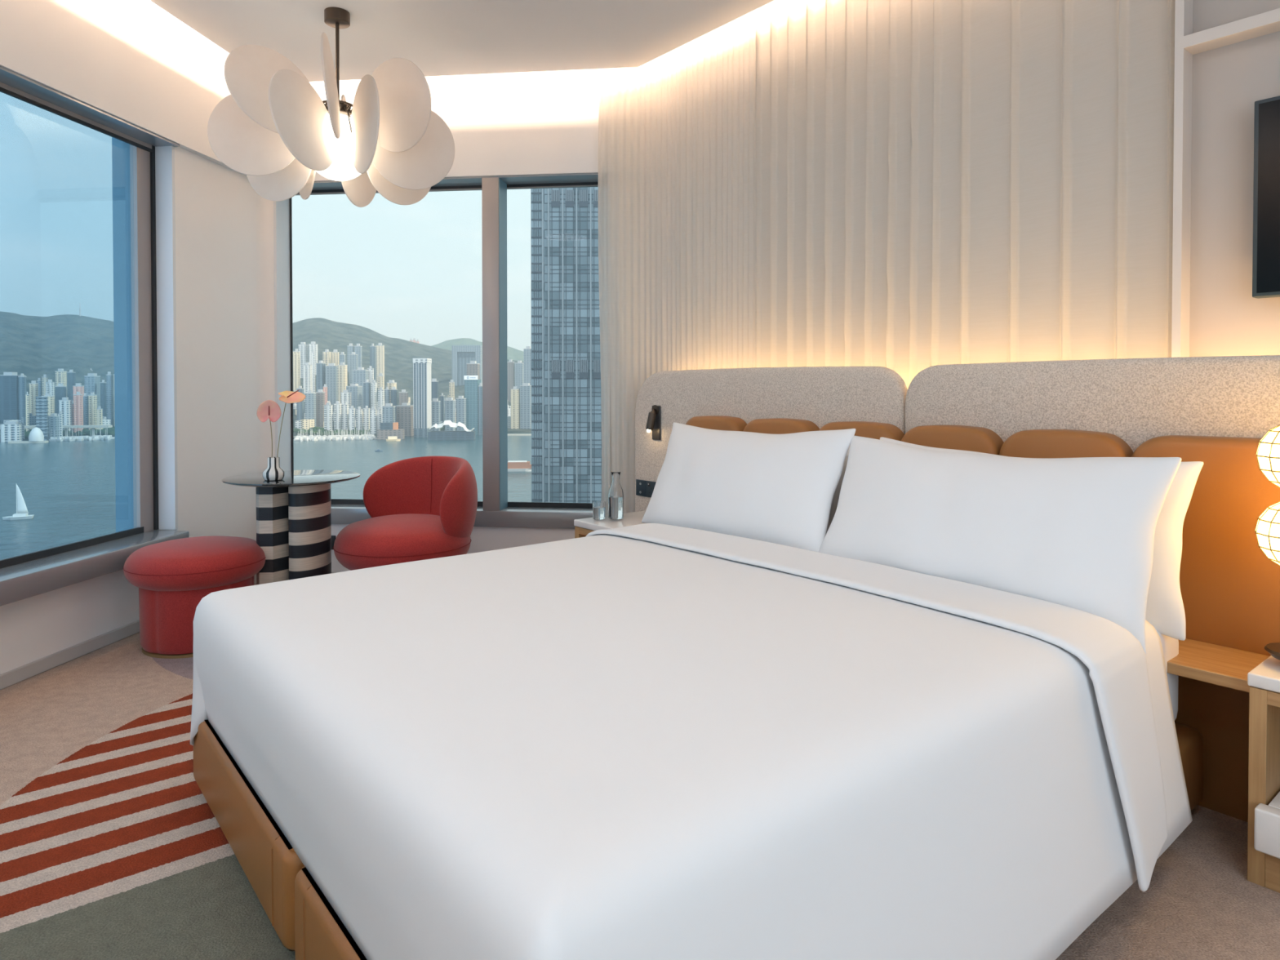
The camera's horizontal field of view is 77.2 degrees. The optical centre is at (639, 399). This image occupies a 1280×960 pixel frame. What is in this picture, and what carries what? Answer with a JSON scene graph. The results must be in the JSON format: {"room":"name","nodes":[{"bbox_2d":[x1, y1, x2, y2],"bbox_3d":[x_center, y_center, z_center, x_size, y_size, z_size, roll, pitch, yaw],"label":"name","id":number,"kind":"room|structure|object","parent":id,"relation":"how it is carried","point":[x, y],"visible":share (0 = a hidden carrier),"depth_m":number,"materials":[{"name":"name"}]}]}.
{"room":"hotel room","nodes":[
{"label":"hotel room","id":0,"kind":"room"},
{"bbox_2d":[0,0,275,674],"bbox_3d":[-2.728,-0.444,1.532,0.275,3.200,7.150,0,1,6],"label":"wall","id":1,"kind":"structure","parent":0,"point":[135,62],"depth_m":4.21,"materials":[{"name":"white paint"}]},
{"bbox_2d":[0,66,189,606],"bbox_3d":[-2.752,-0.294,1.518,0.340,3.900,5.252,0,1,6],"label":"window","id":2,"kind":"structure","parent":1,"relation":"in","point":[143,161],"depth_m":4.02,"materials":[{"name":"grey metal"}]},
{"bbox_2d":[0,573,256,689],"bbox_3d":[-2.678,1.129,1.476,0.018,0.056,6.700,0,1,6],"label":"baseboard","id":3,"kind":"structure","parent":1,"relation":"attached to","point":[16,675],"depth_m":3.43,"materials":[{"name":"grey"}]},
{"bbox_2d":[309,68,599,571],"bbox_3d":[-1.074,-0.496,4.865,2.820,3.200,0.256,0,1,6],"label":"wall","id":4,"kind":"structure","parent":0,"point":[543,122],"depth_m":4.68,"materials":[{"name":"white paint"}]},
{"bbox_2d":[273,172,598,528],"bbox_3d":[-1.177,-0.281,4.856,2.102,2.069,0.204,0,1,6],"label":"window","id":5,"kind":"structure","parent":4,"relation":"in","point":[495,510],"depth_m":4.76,"materials":[{"name":"grey metal"}]},
{"bbox_2d":[150,0,773,81],"bbox_3d":[0.266,-1.909,1.171,6.261,0.260,7.234,0,1,6],"label":"ceiling","id":6,"kind":"structure","parent":0,"point":[442,37],"depth_m":3.95,"materials":[{"name":"white paint"}]},
{"bbox_2d":[207,6,454,207],"bbox_3d":[-1.411,-1.387,3.795,0.995,0.864,1.028,1,1,33],"label":"pendant lamp","id":7,"kind":"object","parent":6,"relation":"hanging from","point":[273,128],"visible":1,"depth_m":3.68,"materials":[{"name":"white plastic"}]},
{"bbox_2d":[598,0,1175,515],"bbox_3d":[0.776,-0.406,3.583,0.180,3.020,2.804,-1,1,-43],"label":"sheer curtain","id":8,"kind":"object","parent":6,"relation":"hanging from","point":[907,188],"visible":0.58,"depth_m":3.30,"materials":[{"name":"fabric"}]},
{"bbox_2d":[0,583,1279,959],"bbox_3d":[0.266,1.236,1.221,6.261,0.150,7.234,0,1,6],"label":"floor","id":9,"kind":"structure","parent":0,"point":[112,847],"depth_m":2.00,"materials":[{"name":"carpet"}]},
{"bbox_2d":[123,535,265,658],"bbox_3d":[-2.038,0.886,3.694,0.578,0.473,0.578,0,1,-1],"label":"pouf","id":10,"kind":"object","parent":9,"relation":"on","point":[172,577],"visible":0.87,"depth_m":3.48,"materials":[{"name":"red fabric"}]},
{"bbox_2d":[123,535,265,591],"bbox_3d":[-2.038,0.743,3.692,0.576,0.188,0.576,0,1,6],"label":"seat cushion","id":11,"kind":"object","parent":10,"relation":"on","point":[213,562],"depth_m":3.50,"materials":[{"name":"red fabric"}]},
{"bbox_2d":[221,470,359,584],"bbox_3d":[-1.701,0.748,3.936,0.622,0.740,0.622,0,1,6],"label":"side table","id":12,"kind":"object","parent":9,"relation":"on","point":[294,512],"visible":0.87,"depth_m":3.80,"materials":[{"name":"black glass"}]},
{"bbox_2d":[262,457,284,480],"bbox_3d":[-1.722,0.327,3.766,0.095,0.107,0.095,0,1,6],"label":"vase","id":13,"kind":"object","parent":12,"relation":"on","point":[273,472],"visible":1,"depth_m":3.74,"materials":[{"name":"white ceramic"}]},
{"bbox_2d":[256,400,280,457],"bbox_3d":[-1.741,0.169,3.760,0.110,0.330,0.016,0,1,-7],"label":"anthurium","id":14,"kind":"object","parent":13,"relation":"in","point":[269,409],"visible":1,"depth_m":3.76,"materials":[{"name":"pink plant"}]},
{"bbox_2d":[276,389,306,457],"bbox_3d":[-1.639,0.144,3.774,0.122,0.379,0.111,-1,1,-40],"label":"anthurium","id":15,"kind":"object","parent":13,"relation":"in","point":[287,397],"visible":1,"depth_m":3.77,"materials":[{"name":"orange"}]},
{"bbox_2d":[333,455,477,570],"bbox_3d":[-1.183,0.713,4.081,0.694,0.805,0.706,0,1,28],"label":"armchair","id":16,"kind":"object","parent":9,"relation":"on","point":[423,508],"visible":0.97,"depth_m":3.96,"materials":[{"name":"red fabric"}]},
{"bbox_2d":[333,513,471,570],"bbox_3d":[-1.200,0.723,4.072,0.665,0.250,0.665,1,1,38],"label":"seat cushion","id":17,"kind":"object","parent":16,"relation":"on","point":[381,539],"depth_m":3.84,"materials":[{"name":"red fabric"}]},
{"bbox_2d":[573,511,645,537],"bbox_3d":[0.022,0.858,3.884,0.515,0.522,0.578,-1,1,-39],"label":"nightstand","id":18,"kind":"object","parent":9,"relation":"on","point":[584,526],"visible":0.12,"depth_m":3.92,"materials":[{"name":"white stone"}]},
{"bbox_2d":[592,500,605,519],"bbox_3d":[-0.202,0.550,3.967,0.067,0.085,0.067,-1,1,-39],"label":"tumbler","id":19,"kind":"object","parent":18,"relation":"on","point":[598,507],"visible":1,"depth_m":3.94,"materials":[{"name":"clear glass"}]},
{"bbox_2d":[608,471,623,519],"bbox_3d":[-0.119,0.477,3.975,0.077,0.232,0.077,-1,1,-39],"label":"carafe","id":20,"kind":"object","parent":18,"relation":"on","point":[615,495],"visible":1,"depth_m":3.95,"materials":[{"name":"clear glass"}]},
{"bbox_2d":[193,719,1203,959],"bbox_3d":[0.131,1.025,2.271,2.147,0.239,1.960,-1,1,-39],"label":"bed","id":21,"kind":"object","parent":9,"relation":"on","point":[304,920],"visible":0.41,"depth_m":1.76,"materials":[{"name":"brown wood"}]},
{"bbox_2d":[1154,627,1178,719],"bbox_3d":[0.161,0.741,2.259,1.970,0.349,1.800,-1,1,-39],"label":"mattress","id":22,"kind":"object","parent":21,"relation":"on","point":[1170,645],"visible":0.02,"depth_m":2.11,"materials":[{"name":"white fabric"}]},
{"bbox_2d":[190,533,1192,959],"bbox_3d":[0.011,0.769,2.136,1.819,0.505,1.990,-1,1,-39],"label":"duvet","id":23,"kind":"object","parent":22,"relation":"on","point":[605,746],"visible":0.8,"depth_m":1.41,"materials":[{"name":"white fabric"}]},
{"bbox_2d":[641,422,855,551],"bbox_3d":[0.372,0.311,3.071,0.240,0.428,0.949,-1,1,-39],"label":"pillow","id":24,"kind":"object","parent":23,"relation":"on","point":[780,489],"visible":0.94,"depth_m":2.91,"materials":[{"name":"white fabric"}]},
{"bbox_2d":[585,523,1167,891],"bbox_3d":[0.475,0.756,2.516,0.275,0.528,2.046,-1,1,-39],"label":"sheet","id":25,"kind":"object","parent":23,"relation":"on","point":[1116,660],"visible":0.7,"depth_m":1.86,"materials":[{"name":"white fabric"}]},
{"bbox_2d":[817,435,1181,654],"bbox_3d":[0.964,0.365,2.334,0.244,0.465,0.998,-1,1,-39],"label":"pillow","id":26,"kind":"object","parent":23,"relation":"on","point":[1077,533],"visible":0.9,"depth_m":2.17,"materials":[{"name":"white fabric"}]},
{"bbox_2d":[826,446,849,533],"bbox_3d":[0.517,0.347,3.163,0.169,0.387,0.946,-1,1,-40],"label":"pillow","id":27,"kind":"object","parent":22,"relation":"on","point":[836,496],"visible":0.02,"depth_m":2.87,"materials":[{"name":"white fabric"}]},
{"bbox_2d":[880,436,1203,640],"bbox_3d":[1.124,0.376,2.451,0.167,0.470,0.987,-1,1,-38],"label":"pillow","id":28,"kind":"object","parent":22,"relation":"on","point":[1165,610],"visible":0.1,"depth_m":2.10,"materials":[{"name":"white fabric"}]},
{"bbox_2d":[635,355,1279,822],"bbox_3d":[1.029,0.498,3.041,0.172,1.268,3.440,-1,1,-39],"label":"headboard","id":29,"kind":"object","parent":9,"relation":"on","point":[1215,411],"visible":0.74,"depth_m":2.47,"materials":[{"name":"beige fabric"}]},
{"bbox_2d":[635,479,646,497],"bbox_3d":[0.007,0.477,4.309,0.009,0.086,0.086,-1,1,-39],"label":"switch plate","id":30,"kind":"object","parent":29,"relation":"attached to","point":[641,485],"visible":1,"depth_m":4.30,"materials":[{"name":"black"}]},
{"bbox_2d":[645,404,660,439],"bbox_3d":[0.063,0.122,4.190,0.069,0.184,0.064,-1,1,-39],"label":"light","id":31,"kind":"object","parent":29,"relation":"attached to","point":[653,423],"visible":1,"depth_m":4.18,"materials":[{"name":"grey metal"}]},
{"bbox_2d":[1167,638,1269,692],"bbox_3d":[1.489,0.696,2.146,0.263,0.030,0.313,-1,1,-39],"label":"shelf","id":32,"kind":"object","parent":29,"relation":"attached to","point":[1216,664],"visible":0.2,"depth_m":2.07,"materials":[{"name":"brown wood"}]},
{"bbox_2d":[1247,655,1279,893],"bbox_3d":[1.716,0.902,1.790,0.351,0.500,0.531,-1,1,-39],"label":"nightstand","id":33,"kind":"object","parent":9,"relation":"on","point":[1264,680],"visible":1,"depth_m":1.89,"materials":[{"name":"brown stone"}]},
{"bbox_2d":[1254,424,1279,660],"bbox_3d":[1.591,0.340,1.931,0.178,0.620,0.179,-1,1,-39],"label":"lantern lamp","id":34,"kind":"object","parent":33,"relation":"on","point":[1267,530],"visible":1,"depth_m":1.93,"materials":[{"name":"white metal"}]},
{"bbox_3d":[1.724,-0.464,2.799,0.180,3.200,5.070,-1,1,-39],"label":"wall","id":35,"kind":"structure","parent":0,"visible":0},
{"bbox_2d":[1171,0,1279,357],"bbox_3d":[2.403,-0.377,1.687,0.165,3.060,2.186,-1,1,-39],"label":"trim","id":36,"kind":"structure","parent":35,"relation":"attached to","point":[1187,43],"depth_m":2.47,"materials":[{"name":"white paint"}]},
{"bbox_2d":[1189,0,1279,356],"bbox_3d":[2.441,-0.377,1.708,0.089,3.060,2.170,-1,1,-39],"label":"wall","id":37,"kind":"structure","parent":35,"relation":"attached to","point":[1225,319],"depth_m":2.44,"materials":[{"name":"beige paint"}]},
{"bbox_2d":[1252,95,1279,298],"bbox_3d":[2.184,-0.571,1.880,0.088,0.566,1.200,-1,1,-39],"label":"television","id":38,"kind":"object","parent":35,"relation":"attached to","point":[1266,184],"visible":1,"depth_m":2.29,"materials":[{"name":"black"}]},
{"label":"outside","id":39,"kind":"structure","parent":0,"visible":0},
{"bbox_2d":[431,337,524,361],"bbox_3d":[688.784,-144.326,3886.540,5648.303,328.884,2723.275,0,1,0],"label":"hill","id":40,"kind":"structure","parent":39,"point":[513,353],"depth_m":4066.37,"materials":[{"name":"green plant"}]},
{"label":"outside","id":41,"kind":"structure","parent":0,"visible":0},
{"bbox_2d":[0,432,531,559],"bbox_3d":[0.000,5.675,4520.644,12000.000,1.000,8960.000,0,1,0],"label":"harbour water","id":42,"kind":"structure","parent":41,"point":[68,486],"depth_m":692.96,"materials":[{"name":"teal liquid"}]},
{"bbox_2d":[0,421,24,442],"bbox_3d":[-869.900,44.731,1111.239,21.600,28.000,23.900,0,1,-20],"label":"building","id":43,"kind":"structure","parent":42,"relation":"on","point":[11,431],"depth_m":1102.36,"materials":[{"name":"grey concrete"}]},
{"bbox_2d":[0,372,25,424],"bbox_3d":[-996.200,6.796,1269.163,27.200,98.900,38.400,0,1,-21],"label":"building","id":44,"kind":"structure","parent":42,"relation":"on","point":[9,384],"depth_m":1252.95,"materials":[{"name":"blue glass"}]},
{"bbox_2d":[2,484,34,519],"bbox_3d":[-358.000,58.847,460.981,14.500,20.800,6.500,0,1,-25],"label":"sailboat","id":45,"kind":"object","parent":42,"relation":"on","point":[21,507],"visible":1,"depth_m":460.94,"materials":[{"name":"grey fabric"}]},
{"bbox_2d":[17,373,26,425],"bbox_3d":[-973.400,7.932,1263.680,8.600,96.800,7.300,0,1,-14],"label":"building","id":46,"kind":"structure","parent":42,"relation":"on","point":[21,380],"depth_m":1260.63,"materials":[{"name":"blue glass"}]},
{"bbox_2d":[8,426,48,443],"bbox_3d":[-826.598,48.672,1083.238,42.000,21.000,17.000,0,1,-17],"label":"domed building","id":47,"kind":"structure","parent":42,"relation":"on","point":[36,435],"depth_m":1080.64,"materials":[{"name":"white concrete"}]},
{"bbox_2d":[28,380,38,415],"bbox_3d":[-1024.200,11.807,1354.452,11.100,86.200,11.300,0,1,-23],"label":"building","id":48,"kind":"structure","parent":42,"relation":"on","point":[33,386],"depth_m":1350.14,"materials":[{"name":"grey concrete"}]},
{"bbox_2d":[35,396,48,440],"bbox_3d":[-836.000,27.583,1120.571,14.000,62.000,12.000,0,1,-29],"label":"building","id":49,"kind":"structure","parent":42,"relation":"on","point":[42,408],"depth_m":1116.85,"materials":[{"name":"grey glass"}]},
{"bbox_2d":[48,413,58,439],"bbox_3d":[-831.300,39.278,1136.856,10.600,38.100,12.800,0,1,-12],"label":"building","id":50,"kind":"structure","parent":42,"relation":"on","point":[53,420],"depth_m":1131.40,"materials":[{"name":"grey"}]},
{"bbox_2d":[54,383,66,415],"bbox_3d":[-943.100,15.022,1305.796,13.000,81.300,11.400,0,1,-22],"label":"building","id":51,"kind":"structure","parent":42,"relation":"on","point":[60,390],"depth_m":1300.01,"materials":[{"name":"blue glass"}]},
{"bbox_2d":[54,368,66,395],"bbox_3d":[-1088.400,-2.445,1507.247,13.700,109.900,17.300,0,1,-12],"label":"building","id":52,"kind":"structure","parent":42,"relation":"on","point":[60,375],"depth_m":1499.96,"materials":[{"name":"grey concrete"}]},
{"bbox_2d":[58,397,72,431],"bbox_3d":[-864.500,27.235,1206.376,12.900,60.000,14.700,0,1,-12],"label":"building","id":53,"kind":"structure","parent":42,"relation":"on","point":[64,405],"depth_m":1200.84,"materials":[{"name":"grey"}]},
{"bbox_2d":[24,425,112,436],"bbox_3d":[-935.000,48.505,1173.406,293.471,18.500,12.000,0,1,-9],"label":"flyover","id":54,"kind":"object","parent":42,"relation":"on","point":[66,433],"visible":0.34,"depth_m":1185.41,"materials":[{"name":"grey concrete"}]},
{"bbox_2d":[66,369,75,400],"bbox_3d":[-1103.000,-2.802,1555.447,11.700,109.100,11.200,0,1,-21],"label":"building","id":55,"kind":"structure","parent":42,"relation":"on","point":[71,375],"depth_m":1550.22,"materials":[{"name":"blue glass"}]},
{"bbox_2d":[73,391,83,432],"bbox_3d":[-851.200,22.897,1215.109,10.500,68.400,12.400,0,1,-21],"label":"building","id":56,"kind":"structure","parent":42,"relation":"on","point":[77,398],"depth_m":1210.56,"materials":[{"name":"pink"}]},
{"bbox_2d":[84,373,100,408],"bbox_3d":[-998.000,3.076,1461.428,17.000,100.300,23.100,0,1,-10],"label":"building","id":57,"kind":"structure","parent":42,"relation":"on","point":[91,381],"depth_m":1451.33,"materials":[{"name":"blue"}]},
{"bbox_2d":[88,391,97,430],"bbox_3d":[-849.700,22.932,1244.713,9.500,67.400,11.700,0,1,-16],"label":"building","id":58,"kind":"structure","parent":42,"relation":"on","point":[92,398],"depth_m":1240.17,"materials":[{"name":"grey concrete"}]},
{"bbox_2d":[100,379,106,417],"bbox_3d":[-973.600,9.136,1454.422,7.400,88.400,8.900,0,1,-16],"label":"building","id":59,"kind":"structure","parent":42,"relation":"on","point":[103,384],"depth_m":1450.97,"materials":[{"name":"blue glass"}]},
{"bbox_2d":[106,371,112,425],"bbox_3d":[-895.800,4.275,1353.233,7.700,101.300,6.600,0,1,-20],"label":"building","id":60,"kind":"structure","parent":42,"relation":"on","point":[108,377],"depth_m":1350.47,"materials":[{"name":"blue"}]},
{"bbox_2d":[48,427,377,441],"bbox_3d":[-606.107,48.561,1161.571,451.541,18.760,97.874,0,1,0],"label":"boats","id":61,"kind":"object","parent":42,"relation":"on","point":[345,437],"visible":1,"depth_m":1143.34,"materials":[{"name":"grey"}]},
{"bbox_2d":[293,348,300,391],"bbox_3d":[-729.800,-28.892,1704.255,12.700,156.600,12.100,0,1,-9],"label":"building","id":62,"kind":"structure","parent":42,"relation":"on","point":[296,354],"depth_m":1698.85,"materials":[{"name":"grey concrete"}]},
{"bbox_2d":[297,386,304,420],"bbox_3d":[-594.900,15.421,1404.515,9.800,77.400,8.800,0,1,1],"label":"building","id":63,"kind":"structure","parent":42,"relation":"on","point":[300,406],"depth_m":1400.51,"materials":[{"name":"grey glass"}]},
{"bbox_2d":[298,342,307,377],"bbox_3d":[-800.700,-44.721,1906.532,17.300,181.900,17.300,0,1,1],"label":"building","id":64,"kind":"structure","parent":42,"relation":"on","point":[303,348],"depth_m":1898.44,"materials":[{"name":"grey concrete"}]},
{"bbox_2d":[302,362,312,392],"bbox_3d":[-686.700,-12.890,1656.501,14.700,126.100,16.200,0,1,-5],"label":"building","id":65,"kind":"structure","parent":42,"relation":"on","point":[307,368],"depth_m":1649.39,"materials":[{"name":"grey concrete"}]},
{"bbox_2d":[304,390,315,426],"bbox_3d":[-549.600,20.232,1336.982,14.800,69.900,13.700,0,1,-4],"label":"building","id":66,"kind":"structure","parent":42,"relation":"on","point":[310,399],"depth_m":1330.51,"materials":[{"name":"grey"}]},
{"bbox_2d":[308,341,317,374],"bbox_3d":[-776.300,-45.251,1905.223,18.400,183.000,14.600,0,1,-8],"label":"building","id":67,"kind":"structure","parent":42,"relation":"on","point":[313,345],"depth_m":1898.44,"materials":[{"name":"grey concrete"}]},
{"bbox_2d":[315,389,324,427],"bbox_3d":[-540.200,19.245,1355.269,11.800,71.300,10.200,0,1,-4],"label":"building","id":68,"kind":"structure","parent":42,"relation":"on","point":[320,395],"depth_m":1350.47,"materials":[{"name":"grey concrete"}]},
{"bbox_2d":[316,360,325,391],"bbox_3d":[-639.400,-13.216,1607.190,12.800,128.300,15.000,0,1,2],"label":"building","id":69,"kind":"structure","parent":42,"relation":"on","point":[321,368],"depth_m":1599.82,"materials":[{"name":"blue glass"}]},
{"bbox_2d":[324,402,333,431],"bbox_3d":[-483.500,30.934,1244.639,11.500,51.400,11.100,0,1,3],"label":"building","id":70,"kind":"structure","parent":42,"relation":"on","point":[328,408],"depth_m":1240.48,"materials":[{"name":"grey concrete"}]},
{"bbox_2d":[324,363,337,404],"bbox_3d":[-617.500,-10.458,1606.733,21.300,122.800,14.100,0,1,-3],"label":"building","id":71,"kind":"structure","parent":42,"relation":"on","point":[331,370],"depth_m":1599.82,"materials":[{"name":"grey concrete"}]},
{"bbox_2d":[333,400,342,430],"bbox_3d":[-472.400,29.798,1253.322,9.600,53.400,12.700,0,1,-3],"label":"building","id":72,"kind":"structure","parent":42,"relation":"on","point":[337,406],"depth_m":1248.38,"materials":[{"name":"grey concrete"}]},
{"bbox_2d":[337,362,347,403],"bbox_3d":[-588.300,-10.778,1585.725,15.100,124.100,14.700,0,1,4],"label":"building","id":73,"kind":"structure","parent":42,"relation":"on","point":[342,368],"depth_m":1579.25,"materials":[{"name":"grey concrete"}]},
{"bbox_2d":[342,402,349,430],"bbox_3d":[-463.100,30.488,1260.333,8.200,51.800,7.900,0,1,4],"label":"building","id":74,"kind":"structure","parent":42,"relation":"on","point":[344,406],"depth_m":1256.94,"materials":[{"name":"grey concrete"}]},
{"bbox_2d":[348,351,358,383],"bbox_3d":[-663.500,-30.997,1857.341,16.500,156.000,15.800,0,1,-6],"label":"building","id":75,"kind":"structure","parent":42,"relation":"on","point":[353,357],"depth_m":1849.04,"materials":[{"name":"grey concrete"}]},
{"bbox_2d":[346,383,362,417],"bbox_3d":[-520.500,12.489,1460.675,21.300,81.500,21.200,0,1,4],"label":"building","id":76,"kind":"structure","parent":42,"relation":"on","point":[356,391],"depth_m":1450.26,"materials":[{"name":"grey concrete"}]},
{"bbox_2d":[352,367,368,411],"bbox_3d":[-525.600,-3.735,1509.827,23.700,112.400,19.900,0,1,-1],"label":"building","id":77,"kind":"structure","parent":42,"relation":"on","point":[360,375],"depth_m":1499.59,"materials":[{"name":"grey"}]},
{"bbox_2d":[363,379,370,425],"bbox_3d":[-478.100,9.811,1405.127,10.200,88.600,10.300,0,1,-1],"label":"building","id":78,"kind":"structure","parent":42,"relation":"on","point":[366,385],"depth_m":1400.16,"materials":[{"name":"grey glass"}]},
{"bbox_2d":[369,343,376,382],"bbox_3d":[-634.500,-42.898,1905.060,11.800,178.300,11.500,0,1,-1],"label":"building","id":79,"kind":"structure","parent":42,"relation":"on","point":[372,348],"depth_m":1898.90,"materials":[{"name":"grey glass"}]},
{"bbox_2d":[370,379,377,424],"bbox_3d":[-465.600,10.241,1403.233,8.700,87.800,8.900,0,1,6],"label":"building","id":80,"kind":"structure","parent":42,"relation":"on","point":[374,384],"depth_m":1400.16,"materials":[{"name":"grey concrete"}]},
{"bbox_2d":[375,342,384,387],"bbox_3d":[-610.700,-42.782,1884.959,17.200,178.700,14.000,0,1,-4],"label":"building","id":81,"kind":"structure","parent":42,"relation":"on","point":[380,348],"depth_m":1878.61,"materials":[{"name":"grey concrete"}]},
{"bbox_2d":[382,403,395,422],"bbox_3d":[-380.900,31.732,1216.148,16.000,50.700,11.700,0,1,6],"label":"building","id":82,"kind":"structure","parent":42,"relation":"on","point":[388,410],"depth_m":1210.85,"materials":[{"name":"grey concrete"}]},
{"bbox_2d":[377,422,404,439],"bbox_3d":[-361.022,45.947,1161.163,36.000,24.000,18.000,0,1,-9],"label":"building","id":83,"kind":"structure","parent":42,"relation":"on","point":[387,429],"depth_m":1153.15,"materials":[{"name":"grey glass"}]},
{"bbox_2d":[395,402,413,435],"bbox_3d":[-362.100,31.244,1240.843,22.800,50.900,21.000,0,1,8],"label":"building","id":84,"kind":"structure","parent":42,"relation":"on","point":[405,411],"depth_m":1230.82,"materials":[{"name":"grey"}]},
{"bbox_2d":[413,358,431,437],"bbox_3d":[-325.850,-1.771,1200.119,22.000,118.200,20.000,0,1,4],"label":"building","id":85,"kind":"structure","parent":42,"relation":"on","point":[422,402],"depth_m":1191.21,"materials":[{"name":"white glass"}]},
{"bbox_2d":[431,398,440,431],"bbox_3d":[-312.900,27.891,1225.088,13.700,58.100,9.600,0,1,0],"label":"building","id":86,"kind":"structure","parent":42,"relation":"on","point":[435,402],"depth_m":1220.65,"materials":[{"name":"grey"}]},
{"bbox_2d":[444,397,455,431],"bbox_3d":[-295.000,27.030,1244.877,14.300,59.200,9.200,0,1,11],"label":"building","id":87,"kind":"structure","parent":42,"relation":"on","point":[450,404],"depth_m":1240.78,"materials":[{"name":"grey concrete"}]},
{"bbox_2d":[427,420,475,439],"bbox_3d":[-269.990,44.120,1150.635,64.000,27.985,28.000,0,1,-6],"label":"convention hall","id":88,"kind":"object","parent":42,"relation":"on","point":[468,434],"visible":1,"depth_m":1139.44,"materials":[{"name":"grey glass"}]},
{"bbox_2d":[455,395,466,431],"bbox_3d":[-280.500,25.500,1256.355,13.300,61.900,12.100,0,1,5],"label":"building","id":89,"kind":"structure","parent":42,"relation":"on","point":[460,402],"depth_m":1250.82,"materials":[{"name":"grey concrete"}]},
{"bbox_2d":[452,345,482,386],"bbox_3d":[-452.000,-48.810,2109.492,76.000,183.700,36.000,0,1,4],"label":"building","id":90,"kind":"structure","parent":42,"relation":"on","point":[462,355],"depth_m":2093.70,"materials":[{"name":"blue glass"}]},
{"bbox_2d":[463,375,480,435],"bbox_3d":[-264.902,9.494,1269.335,22.000,93.500,19.950,0,1,6],"label":"building","id":91,"kind":"structure","parent":42,"relation":"on","point":[472,383],"depth_m":1261.24,"materials":[{"name":"teal glass"}]},
{"bbox_2d":[466,360,479,379],"bbox_3d":[-313.800,-9.725,1509.132,21.100,124.400,18.800,0,1,2],"label":"building","id":92,"kind":"structure","parent":42,"relation":"on","point":[473,368],"depth_m":1499.59,"materials":[{"name":"grey concrete"}]},
{"bbox_2d":[478,382,482,435],"bbox_3d":[-250.700,15.394,1262.997,6.000,81.900,5.800,0,1,7],"label":"building","id":93,"kind":"structure","parent":42,"relation":"on","point":[480,387],"depth_m":1260.32,"materials":[{"name":"blue glass"}]},
{"bbox_2d":[506,359,514,402],"bbox_3d":[-306.900,-23.882,1904.159,14.300,140.300,9.200,0,1,9],"label":"building","id":94,"kind":"structure","parent":42,"relation":"on","point":[510,364],"depth_m":1899.83,"materials":[{"name":"grey concrete"}]},
{"bbox_2d":[511,386,519,428],"bbox_3d":[-218.500,15.910,1405.222,14.100,76.400,12.700,0,1,5],"label":"building","id":95,"kind":"structure","parent":42,"relation":"on","point":[515,392],"depth_m":1400.16,"materials":[{"name":"grey concrete"}]},
{"bbox_2d":[507,460,531,471],"bbox_3d":[-109.000,60.496,722.039,32.000,9.300,9.000,0,1,-5],"label":"ferry","id":96,"kind":"object","parent":42,"relation":"on","point":[519,465],"visible":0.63,"depth_m":718.63,"materials":[{"name":"grey"}]},
{"bbox_2d":[515,360,524,388],"bbox_3d":[-286.400,-22.584,1907.479,19.000,137.600,15.900,0,1,9],"label":"building","id":97,"kind":"structure","parent":42,"relation":"on","point":[519,366],"depth_m":1899.83,"materials":[{"name":"grey"}]},
{"bbox_2d":[520,382,531,428],"bbox_3d":[-199.700,12.945,1406.176,18.800,82.300,12.200,0,1,10],"label":"building","id":98,"kind":"structure","parent":42,"relation":"on","point":[526,388],"depth_m":1400.51,"materials":[{"name":"grey concrete"}]},
{"bbox_2d":[523,346,531,385],"bbox_3d":[-237.300,-31.616,1705.713,18.100,162.000,12.700,0,1,6],"label":"building","id":99,"kind":"structure","parent":42,"relation":"on","point":[527,352],"depth_m":1699.26,"materials":[{"name":"grey"}]},
{"bbox_2d":[530,186,601,502],"bbox_3d":[-13.781,-21.849,351.825,62.000,185.000,45.750,0,1,0],"label":"office tower","id":100,"kind":"structure","parent":42,"relation":"on","point":[566,405],"depth_m":329.50,"materials":[{"name":"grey glass"}]},
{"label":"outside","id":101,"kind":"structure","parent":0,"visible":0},
{"bbox_2d":[0,311,531,441],"bbox_3d":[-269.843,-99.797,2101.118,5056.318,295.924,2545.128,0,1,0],"label":"wooded hill","id":102,"kind":"structure","parent":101,"point":[34,347],"depth_m":2059.48,"materials":[{"name":"green plant"}]},
{"bbox_2d":[0,426,456,438],"bbox_3d":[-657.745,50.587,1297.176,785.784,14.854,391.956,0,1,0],"label":"trees","id":103,"kind":"object","parent":102,"relation":"on","point":[111,431],"visible":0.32,"depth_m":1211.44,"materials":[{"name":"green plant"}]},
{"bbox_2d":[3,390,511,430],"bbox_3d":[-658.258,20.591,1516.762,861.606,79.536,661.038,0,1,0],"label":"buildings","id":104,"kind":"structure","parent":102,"relation":"on","point":[306,424],"depth_m":1320.48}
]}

